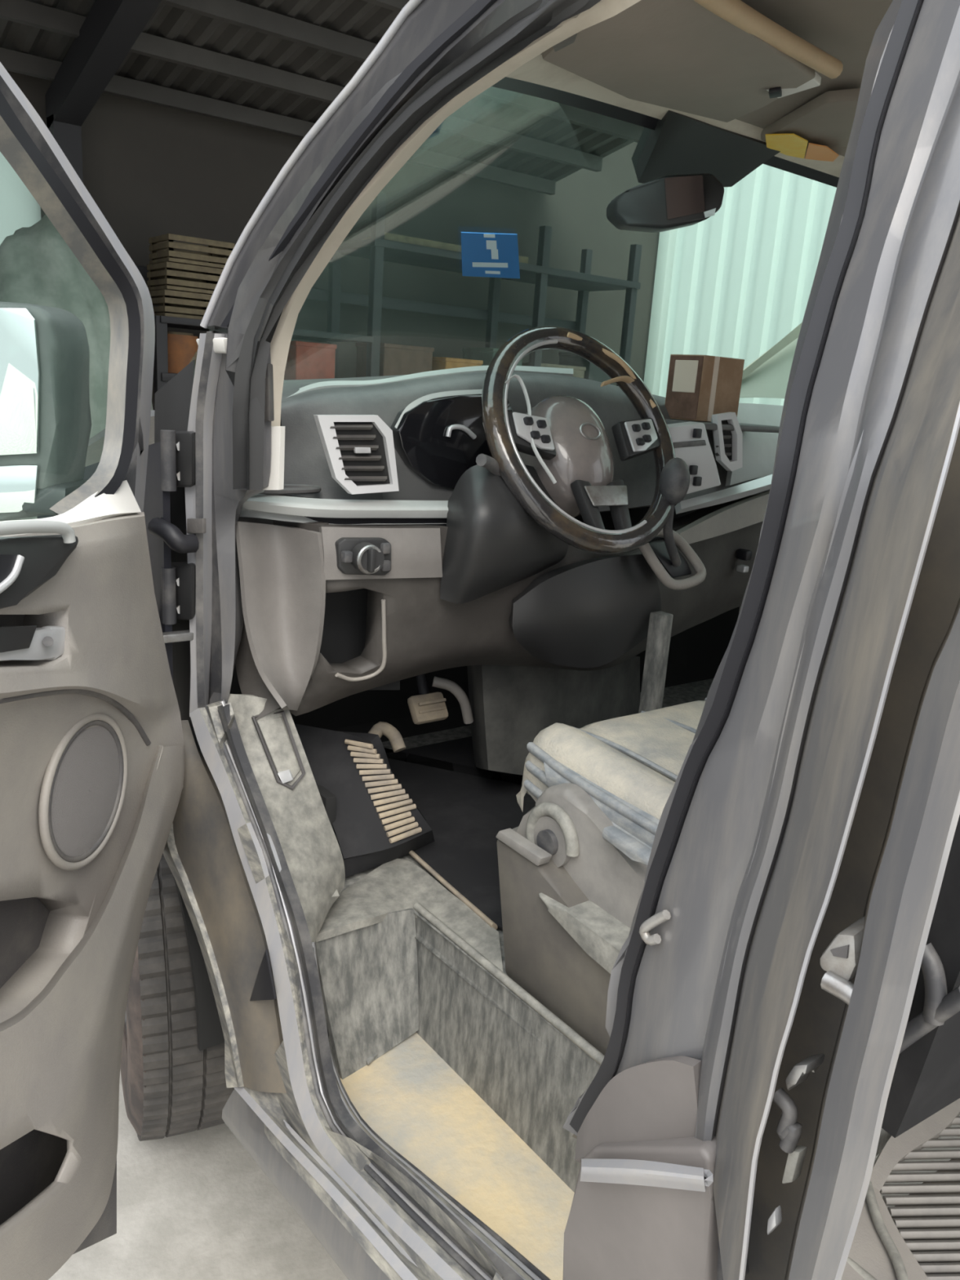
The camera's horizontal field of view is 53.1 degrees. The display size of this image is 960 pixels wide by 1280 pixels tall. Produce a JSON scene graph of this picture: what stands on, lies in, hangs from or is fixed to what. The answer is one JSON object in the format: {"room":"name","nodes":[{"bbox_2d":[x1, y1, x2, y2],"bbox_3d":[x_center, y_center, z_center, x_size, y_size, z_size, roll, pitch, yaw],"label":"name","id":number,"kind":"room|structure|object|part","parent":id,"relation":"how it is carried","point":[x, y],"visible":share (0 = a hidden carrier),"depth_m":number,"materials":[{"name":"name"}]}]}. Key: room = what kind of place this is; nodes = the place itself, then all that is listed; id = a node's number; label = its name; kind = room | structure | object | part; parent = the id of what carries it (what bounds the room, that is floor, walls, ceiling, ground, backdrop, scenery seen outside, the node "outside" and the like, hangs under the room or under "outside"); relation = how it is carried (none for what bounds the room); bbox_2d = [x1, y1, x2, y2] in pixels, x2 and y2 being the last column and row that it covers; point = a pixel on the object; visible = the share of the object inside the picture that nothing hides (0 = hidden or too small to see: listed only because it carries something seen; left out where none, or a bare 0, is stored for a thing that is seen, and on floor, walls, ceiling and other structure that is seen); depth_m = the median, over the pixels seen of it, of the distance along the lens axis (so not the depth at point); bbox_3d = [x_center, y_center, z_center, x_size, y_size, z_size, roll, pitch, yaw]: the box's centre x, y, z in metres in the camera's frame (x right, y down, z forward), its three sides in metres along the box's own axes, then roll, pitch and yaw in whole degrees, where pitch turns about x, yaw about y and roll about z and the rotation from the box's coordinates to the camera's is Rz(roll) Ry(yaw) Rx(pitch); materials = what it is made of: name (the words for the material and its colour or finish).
{"room":"warehouse","nodes":[
{"label":"warehouse","id":0,"kind":"room"},
{"bbox_2d":[0,0,633,182],"bbox_3d":[-1.502,-3.406,4.159,8.363,1.022,4.604,-7,19,-36],"label":"ceiling","id":1,"kind":"structure","parent":0,"point":[359,19],"depth_m":5.98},
{"bbox_2d":[0,47,555,195],"bbox_3d":[-2.655,-3.398,5.678,8.200,0.100,0.060,-7,19,-36],"label":"ceiling beam","id":2,"kind":"structure","parent":1,"relation":"attached to","point":[14,61],"depth_m":6.40,"materials":[{"name":"grey metal"}]},
{"bbox_2d":[0,0,602,172],"bbox_3d":[-2.317,-3.375,5.229,8.200,0.100,0.060,-7,19,-36],"label":"ceiling beam","id":3,"kind":"structure","parent":1,"relation":"attached to","point":[21,11],"depth_m":5.89,"materials":[{"name":"grey metal"}]},
{"bbox_2d":[361,0,409,13],"bbox_3d":[-1.644,-3.330,4.331,8.200,0.100,0.060,-7,19,-36],"label":"trim","id":4,"kind":"structure","parent":1,"relation":"attached to","point":[397,6],"depth_m":5.19,"materials":[{"name":"grey metal"}]},
{"bbox_2d":[160,0,644,142],"bbox_3d":[-1.981,-3.353,4.780,8.200,0.100,0.060,-7,19,-36],"label":"trim","id":5,"kind":"structure","parent":1,"relation":"attached to","point":[235,12],"depth_m":5.59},
{"bbox_2d":[7,71,659,409],"bbox_3d":[-1.476,-3.539,7.017,8.100,5.800,0.200,-7,19,-36],"label":"wall","id":6,"kind":"structure","parent":0,"point":[151,170],"depth_m":7.65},
{"bbox_2d":[0,151,40,244],"bbox_3d":[-3.181,-2.801,5.941,0.850,0.900,0.030,-7,19,-36],"label":"window","id":7,"kind":"structure","parent":6,"relation":"in","point":[19,209],"depth_m":6.11,"materials":[{"name":"glass"}]},
{"bbox_2d":[46,115,83,182],"bbox_3d":[-2.669,-1.875,6.298,0.160,2.800,0.160,-7,19,-36],"label":"trim","id":8,"kind":"structure","parent":6,"relation":"attached to","point":[68,136],"depth_m":5.92,"materials":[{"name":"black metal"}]},
{"bbox_2d":[44,0,161,128],"bbox_3d":[-1.291,-3.243,4.209,0.160,1.250,4.350,-7,19,-36],"label":"ceiling beam","id":9,"kind":"structure","parent":6,"relation":"attached to","point":[110,28],"depth_m":5.25,"materials":[{"name":"black metal"}]},
{"bbox_2d":[48,1037,959,1279],"bbox_3d":[1.258,0.933,2.596,22.000,0.200,22.000,-7,19,-36],"label":"floor","id":10,"kind":"structure","parent":0,"point":[196,1205],"depth_m":1.61,"materials":[{"name":"concrete"}]},
{"bbox_2d":[0,214,153,521],"bbox_3d":[-2.148,-1.134,5.026,0.853,2.090,0.847,-7,19,-36],"label":"heap","id":11,"kind":"object","parent":10,"relation":"on","point":[37,266],"visible":0.16,"depth_m":4.61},
{"bbox_2d":[135,191,642,397],"bbox_3d":[-0.557,-1.919,7.404,4.105,2.600,0.700,-7,19,-36],"label":"storage rack","id":12,"kind":"object","parent":10,"relation":"on","point":[379,250],"visible":0.3,"depth_m":7.34,"materials":[{"name":"black metal"}]},
{"bbox_2d":[152,372,177,381],"bbox_3d":[-1.576,-1.789,6.646,1.500,0.050,0.700,-7,19,-36],"label":"shelf","id":13,"kind":"object","parent":12,"relation":"attached to","point":[157,376],"depth_m":5.95,"materials":[{"name":"black metal"}]},
{"bbox_2d":[148,288,212,319],"bbox_3d":[-1.878,-2.140,6.165,0.420,0.160,0.360,-7,19,-36],"label":"crate","id":14,"kind":"object","parent":12,"relation":"on","point":[176,304],"visible":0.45,"depth_m":6.00,"materials":[{"name":"brown wood"}]},
{"bbox_2d":[146,261,222,294],"bbox_3d":[-1.855,-2.298,6.133,0.420,0.160,0.360,-7,19,-36],"label":"crate","id":15,"kind":"object","parent":14,"relation":"on","point":[168,275],"visible":0.74,"depth_m":6.00,"materials":[{"name":"brown wood"}]},
{"bbox_2d":[148,233,234,269],"bbox_3d":[-1.833,-2.456,6.100,0.420,0.160,0.360,-7,19,-36],"label":"crate","id":16,"kind":"object","parent":15,"relation":"on","point":[161,248],"visible":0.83,"depth_m":5.98,"materials":[{"name":"brown wood"}]},
{"bbox_2d":[167,331,198,373],"bbox_3d":[-1.939,-1.838,6.148,0.260,0.250,0.260,-7,19,-36],"label":"storage box","id":17,"kind":"object","parent":12,"relation":"on","point":[182,348],"visible":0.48,"depth_m":6.04,"materials":[{"name":"brown cardboard"}]},
{"bbox_3d":[-1.932,-1.952,6.118,0.198,0.015,0.198,-7,19,-36],"label":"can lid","id":18,"kind":"part","parent":17,"relation":"part of","materials":[{"name":"brown wood"}]},
{"bbox_2d":[160,315,373,342],"bbox_3d":[-1.554,-2.116,6.559,1.500,0.040,0.700,-7,19,-36],"label":"shelf","id":19,"kind":"object","parent":12,"relation":"attached to","point":[165,321],"depth_m":6.49,"materials":[{"name":"black metal"}]},
{"bbox_2d":[284,340,337,379],"bbox_3d":[-1.243,-1.948,6.725,0.312,0.260,0.412,-7,19,-36],"label":"storage box","id":20,"kind":"object","parent":12,"relation":"on","point":[305,360],"visible":0.59,"depth_m":6.56,"materials":[{"name":"red cardboard"}]},
{"bbox_3d":[-1.235,-2.059,6.696,0.312,0.030,0.412,-7,19,-36],"label":"lid","id":21,"kind":"part","parent":20,"relation":"part of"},
{"bbox_2d":[355,342,434,377],"bbox_3d":[-0.643,-2.045,7.165,0.432,0.300,0.412,-7,19,-36],"label":"storage box","id":22,"kind":"object","parent":12,"relation":"on","point":[395,359],"visible":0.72,"depth_m":7.00,"materials":[{"name":"brown cardboard"}]},
{"bbox_3d":[-0.634,-2.175,7.131,0.432,0.030,0.412,-7,19,-36],"label":"lid","id":23,"kind":"part","parent":22,"relation":"part of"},
{"bbox_2d":[361,232,528,263],"bbox_3d":[-0.248,-2.924,7.233,1.390,0.050,0.460,-7,19,-36],"label":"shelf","id":24,"kind":"object","parent":12,"relation":"on","point":[388,236],"visible":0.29,"depth_m":6.86,"materials":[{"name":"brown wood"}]},
{"bbox_2d":[431,356,483,370],"bbox_3d":[-0.246,-2.067,7.470,0.352,0.240,0.412,-7,19,-36],"label":"storage box","id":25,"kind":"object","parent":12,"relation":"on","point":[437,362],"visible":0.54,"depth_m":7.27,"materials":[{"name":"cardboard"}]},
{"bbox_3d":[-0.239,-2.168,7.443,0.352,0.030,0.412,-7,19,-36],"label":"lid","id":26,"kind":"part","parent":25,"relation":"part of","materials":[{"name":"orange cardboard"}]},
{"bbox_2d":[335,237,640,291],"bbox_3d":[0.109,-2.942,7.600,2.600,0.050,0.700,-7,19,-36],"label":"shelf","id":27,"kind":"object","parent":12,"relation":"attached to","point":[394,251],"depth_m":7.40,"materials":[{"name":"black metal"}]},
{"bbox_2d":[462,347,522,365],"bbox_3d":[0.093,-2.158,7.706,0.312,0.340,0.412,-7,19,-36],"label":"storage box","id":28,"kind":"object","parent":12,"relation":"on","point":[485,354],"visible":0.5,"depth_m":7.56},
{"bbox_3d":[0.103,-2.307,7.667,0.312,0.030,0.412,-7,19,-36],"label":"lid","id":29,"kind":"part","parent":28,"relation":"part of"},
{"bbox_2d":[521,362,586,377],"bbox_3d":[0.553,-2.179,8.061,0.512,0.260,0.412,-7,19,-36],"label":"storage box","id":30,"kind":"object","parent":12,"relation":"on","point":[578,371],"visible":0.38,"depth_m":7.94,"materials":[{"name":"cardboard"}]},
{"bbox_3d":[0.561,-2.290,8.031,0.512,0.030,0.412,-7,19,-36],"label":"lid","id":31,"kind":"part","parent":30,"relation":"part of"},
{"bbox_2d":[558,351,613,384],"bbox_3d":[0.916,-2.283,8.313,0.312,0.380,0.412,-7,19,-36],"label":"storage box","id":32,"kind":"object","parent":12,"relation":"on","point":[593,372],"visible":0.22,"depth_m":8.15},
{"bbox_3d":[0.928,-2.451,8.268,0.312,0.030,0.412,-7,19,-36],"label":"lid","id":33,"kind":"part","parent":32,"relation":"part of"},
{"bbox_2d":[0,0,959,1279],"bbox_3d":[0.418,0.108,1.139,2.782,2.035,4.384,-7,19,-36],"label":"van","id":34,"kind":"object","parent":10,"relation":"on","point":[562,755],"visible":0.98,"depth_m":1.16,"materials":[{"name":"paint"}]},
{"bbox_2d":[0,625,36,652],"bbox_3d":[-0.429,-0.001,0.861,0.003,0.037,0.107,6,15,7],"label":"switch","id":35,"kind":"object","parent":34,"relation":"on","point":[12,638],"depth_m":0.89,"materials":[{"name":"grey plastic"}]},
{"bbox_2d":[0,465,38,512],"bbox_3d":[-0.583,-0.181,1.162,0.107,0.068,0.003,6,15,7],"label":"mirror glass","id":36,"kind":"object","parent":34,"relation":"attached to","point":[19,484],"depth_m":1.16,"materials":[{"name":"white"}]},
{"bbox_2d":[0,307,39,455],"bbox_3d":[-0.600,-0.299,1.134,0.171,0.184,0.003,6,15,7],"label":"mirror glass","id":37,"kind":"object","parent":34,"relation":"on","point":[20,327],"depth_m":1.12,"materials":[{"name":"white"}]},
{"bbox_3d":[-0.433,0.006,0.906,0.012,0.053,0.155,6,15,7],"label":"door handle","id":38,"kind":"part","parent":34,"relation":"part of","materials":[{"name":"silver metal"}]},
{"bbox_3d":[-0.406,-0.093,0.850,0.012,0.036,0.163,6,15,7],"label":"vent trim","id":39,"kind":"part","parent":34,"relation":"part of","materials":[{"name":"grey plastic"}]},
{"bbox_2d":[0,534,78,608],"bbox_3d":[-0.418,-0.067,0.866,0.016,0.065,0.188,6,15,7],"label":"door handle","id":40,"kind":"object","parent":34,"relation":"attached to","point":[35,570],"depth_m":0.89,"materials":[{"name":"grey plastic"}]},
{"bbox_2d":[0,301,91,521],"bbox_3d":[-0.597,-0.275,1.186,0.202,0.270,0.202,-7,19,-36],"label":"mirror","id":41,"kind":"object","parent":34,"relation":"attached to","point":[46,419],"depth_m":1.14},
{"bbox_3d":[-0.522,-0.179,1.195,0.060,0.038,0.086,6,15,7],"label":"mirror arm","id":42,"kind":"part","parent":34,"relation":"part of","materials":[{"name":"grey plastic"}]},
{"bbox_3d":[-0.451,-0.095,0.861,0.039,0.049,0.609,5,15,5],"label":"sill trim","id":43,"kind":"part","parent":34,"relation":"part of","materials":[{"name":"white plastic"}]},
{"bbox_2d":[50,725,119,856],"bbox_3d":[-0.445,0.170,1.085,0.007,0.152,0.152,6,15,7],"label":"speaker grille","id":44,"kind":"object","parent":34,"relation":"attached to","point":[85,759],"depth_m":1.07,"materials":[{"name":"grey plastic"}]},
{"bbox_3d":[-0.503,0.227,0.793,0.105,0.642,1.137,6,15,7],"label":"door","id":45,"kind":"part","parent":34,"relation":"part of","materials":[{"name":"grey plastic"}]},
{"bbox_3d":[-0.493,0.538,0.896,0.116,0.700,1.342,5,15,5],"label":"door pocket panel","id":46,"kind":"part","parent":34,"relation":"part of","materials":[{"name":"grey plastic"}]},
{"bbox_3d":[-0.286,-0.024,1.368,0.105,0.284,0.085,15,18,36],"label":"panel","id":47,"kind":"part","parent":34,"relation":"part of","materials":[{"name":"grey plastic"}]},
{"bbox_3d":[-0.256,0.247,1.377,0.131,0.310,0.264,-7,19,-36],"label":"kick trim","id":48,"kind":"part","parent":34,"relation":"part of","materials":[{"name":"grey plastic"}]},
{"bbox_3d":[-0.181,0.405,1.138,0.039,0.452,0.792,-7,19,-36],"label":"sill","id":49,"kind":"part","parent":34,"relation":"part of","materials":[{"name":"paint"}]},
{"bbox_2d":[313,414,399,494],"bbox_3d":[-0.177,-0.265,1.369,0.136,0.112,0.024,-7,19,-36],"label":"air vent","id":50,"kind":"object","parent":34,"relation":"attached to","point":[359,451],"depth_m":1.36,"materials":[{"name":"white"}]},
{"bbox_2d":[334,537,391,575],"bbox_3d":[-0.167,-0.119,1.364,0.084,0.055,0.017,-4,17,-27],"label":"light switch","id":51,"kind":"object","parent":34,"relation":"attached to","point":[346,548],"depth_m":1.35,"materials":[{"name":"grey plastic"}]},
{"bbox_3d":[-0.157,-0.114,1.340,0.042,0.042,0.022,-4,17,-27],"label":"switch knob","id":52,"kind":"part","parent":34,"relation":"part of","materials":[{"name":"grey plastic"}]},
{"bbox_3d":[-0.139,-0.126,1.388,0.193,0.079,0.023,-4,17,-29],"label":"switch panel","id":53,"kind":"part","parent":34,"relation":"part of","materials":[{"name":"grey plastic"}]},
{"bbox_3d":[-0.116,-0.014,1.839,0.021,0.258,0.110,-3,16,-24],"label":"pedal arm","id":54,"kind":"part","parent":34,"relation":"part of","materials":[{"name":"black metal"}]},
{"bbox_3d":[0.291,-0.345,0.726,0.157,0.645,1.534,-10,20,-42],"label":"pillar trim","id":55,"kind":"part","parent":34,"relation":"part of","materials":[{"name":"beige plastic"}]},
{"bbox_2d":[461,231,519,278],"bbox_3d":[0.021,-0.755,1.886,0.252,0.079,0.102,-10,20,-43],"label":"windscreen permit","id":56,"kind":"object","parent":34,"relation":"attached to","point":[489,255],"visible":1,"depth_m":1.88,"materials":[{"name":"blue paper"}]},
{"bbox_3d":[0.079,-0.307,1.415,0.065,0.052,0.029,-6,18,-33],"label":"spoke trim","id":57,"kind":"part","parent":34,"relation":"part of","materials":[{"name":"silver metal"}]},
{"bbox_3d":[0.101,0.263,1.262,0.024,0.068,0.068,-7,19,-36],"label":"recliner knob","id":58,"kind":"part","parent":34,"relation":"part of","materials":[{"name":"plastic"}]},
{"bbox_3d":[0.320,0.387,1.347,0.500,0.215,0.354,-7,19,-36],"label":"seat","id":59,"kind":"part","parent":34,"relation":"part of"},
{"bbox_3d":[0.194,-0.048,1.616,0.366,0.193,0.079,-7,19,-36],"label":"knee panel","id":60,"kind":"part","parent":34,"relation":"part of","materials":[{"name":"grey plastic"}]},
{"bbox_2d":[543,760,659,847],"bbox_3d":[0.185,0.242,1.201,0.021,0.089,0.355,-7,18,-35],"label":"cushion","id":61,"kind":"object","parent":34,"relation":"on","point":[617,800],"depth_m":1.22,"materials":[{"name":"fabric"}]},
{"bbox_3d":[0.196,-0.220,1.467,0.089,0.029,0.019,-7,19,-36],"label":"spoke trim","id":62,"kind":"part","parent":34,"relation":"part of","materials":[{"name":"metal"}]},
{"bbox_3d":[0.405,0.228,1.309,0.487,0.146,0.602,-7,19,-36],"label":"driver seat","id":63,"kind":"part","parent":34,"relation":"part of","materials":[{"name":"fabric"}]},
{"bbox_3d":[0.178,0.244,1.141,0.020,0.019,0.080,-7,19,-36],"label":"height lever","id":64,"kind":"part","parent":34,"relation":"part of","materials":[{"name":"plastic"}]},
{"bbox_3d":[0.263,-0.331,1.552,0.065,0.052,0.029,-9,19,-40],"label":"spoke trim","id":65,"kind":"part","parent":34,"relation":"part of","materials":[{"name":"silver metal"}]},
{"bbox_3d":[0.310,0.059,1.704,0.030,0.220,0.030,-7,19,-36],"label":"seat post","id":66,"kind":"part","parent":34,"relation":"part of","materials":[{"name":"grey metal"}]},
{"bbox_2d":[606,173,724,232],"bbox_3d":[0.331,-0.784,1.726,0.118,0.092,0.232,-7,19,-36],"label":"mirror","id":67,"kind":"object","parent":34,"relation":"attached to","point":[663,202],"depth_m":1.70,"materials":[{"name":"grey mirror"}]},
{"bbox_3d":[0.312,-0.255,1.540,0.044,0.076,0.050,-7,19,-36],"label":"gear knob","id":68,"kind":"part","parent":34,"relation":"part of","materials":[{"name":"plastic"}]},
{"bbox_3d":[0.364,-0.322,1.696,0.189,0.125,0.050,-7,19,-36],"label":"radio panel","id":69,"kind":"part","parent":34,"relation":"part of","materials":[{"name":"white"}]},
{"bbox_2d":[665,354,744,422],"bbox_3d":[0.427,-0.480,1.836,0.118,0.118,0.086,-7,19,-36],"label":"cardboard box","id":70,"kind":"object","parent":34,"relation":"on","point":[700,387],"visible":0.86,"depth_m":1.80,"materials":[{"name":"brown cardboard"}]},
{"bbox_2d":[664,418,779,432],"bbox_3d":[0.412,-0.421,1.867,0.260,0.012,0.240,-7,19,-36],"label":"tray","id":71,"kind":"object","parent":34,"relation":"on","point":[716,425],"depth_m":1.76,"materials":[{"name":"grey plastic"}]},
{"bbox_2d":[711,412,742,471],"bbox_3d":[0.452,-0.366,1.771,0.091,0.106,0.024,-7,19,-36],"label":"air vent","id":72,"kind":"object","parent":34,"relation":"attached to","point":[727,435],"depth_m":1.76,"materials":[{"name":"white"}]},
{"bbox_2d":[736,548,752,560],"bbox_3d":[0.550,-0.178,2.000,0.022,0.022,0.030,-7,19,-36],"label":"socket","id":73,"kind":"object","parent":34,"relation":"attached to","point":[742,554],"depth_m":1.99,"materials":[{"name":"black plastic"}]},
{"bbox_3d":[0.609,-0.407,1.998,0.365,0.160,0.099,-7,19,-36],"label":"passenger panel","id":74,"kind":"part","parent":34,"relation":"part of","materials":[{"name":"grey plastic"}]},
{"bbox_3d":[0.850,-0.774,2.530,0.020,0.282,0.436,-7,19,-36],"label":"sail panel","id":75,"kind":"part","parent":34,"relation":"part of","materials":[{"name":"grey"}]},
{"bbox_3d":[0.811,-0.797,2.494,0.030,0.305,0.457,-4,17,-28],"label":"pillar trim","id":76,"kind":"part","parent":34,"relation":"part of","materials":[{"name":"beige plastic"}]},
{"bbox_2d":[766,71,821,98],"bbox_3d":[0.459,-0.806,1.395,0.064,0.029,0.066,-7,19,-36],"label":"clip","id":77,"kind":"object","parent":34,"relation":"attached to","point":[805,82],"depth_m":1.39,"materials":[{"name":"white plastic"}]},
{"bbox_3d":[0.205,0.343,0.626,0.010,0.032,0.009,-7,19,-36],"label":"gap plate","id":78,"kind":"part","parent":34,"relation":"part of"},
{"bbox_3d":[0.295,0.012,0.532,0.182,0.896,0.048,-9,19,-39],"label":"slide rail","id":79,"kind":"part","parent":34,"relation":"part of","materials":[{"name":"grey metal"}]},
{"bbox_3d":[0.362,0.586,0.929,0.109,0.017,0.141,3,15,-5],"label":"floor trim","id":80,"kind":"part","parent":34,"relation":"part of","materials":[{"name":"grey plastic"}]},
{"bbox_3d":[0.529,0.552,1.117,0.340,0.017,0.038,-10,21,-43],"label":"floor edge trim","id":81,"kind":"part","parent":34,"relation":"part of","materials":[{"name":"grey plastic"}]},
{"bbox_3d":[0.640,0.019,0.947,0.722,0.748,0.350,-7,19,-36],"label":"backrest","id":82,"kind":"part","parent":34,"relation":"part of","materials":[{"name":"grey plastic"}]},
{"bbox_2d":[658,164,836,405],"bbox_3d":[4.555,-3.162,5.795,0.060,6.500,8.970,-7,19,-36],"label":"wall","id":83,"kind":"structure","parent":0,"point":[743,275],"depth_m":8.62,"materials":[{"name":"metal"}]},
{"bbox_2d":[644,228,677,395],"bbox_3d":[1.752,-3.124,9.420,0.100,4.200,0.140,-7,19,-36],"label":"trim","id":84,"kind":"structure","parent":83,"relation":"attached to","point":[667,239],"depth_m":9.35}
]}

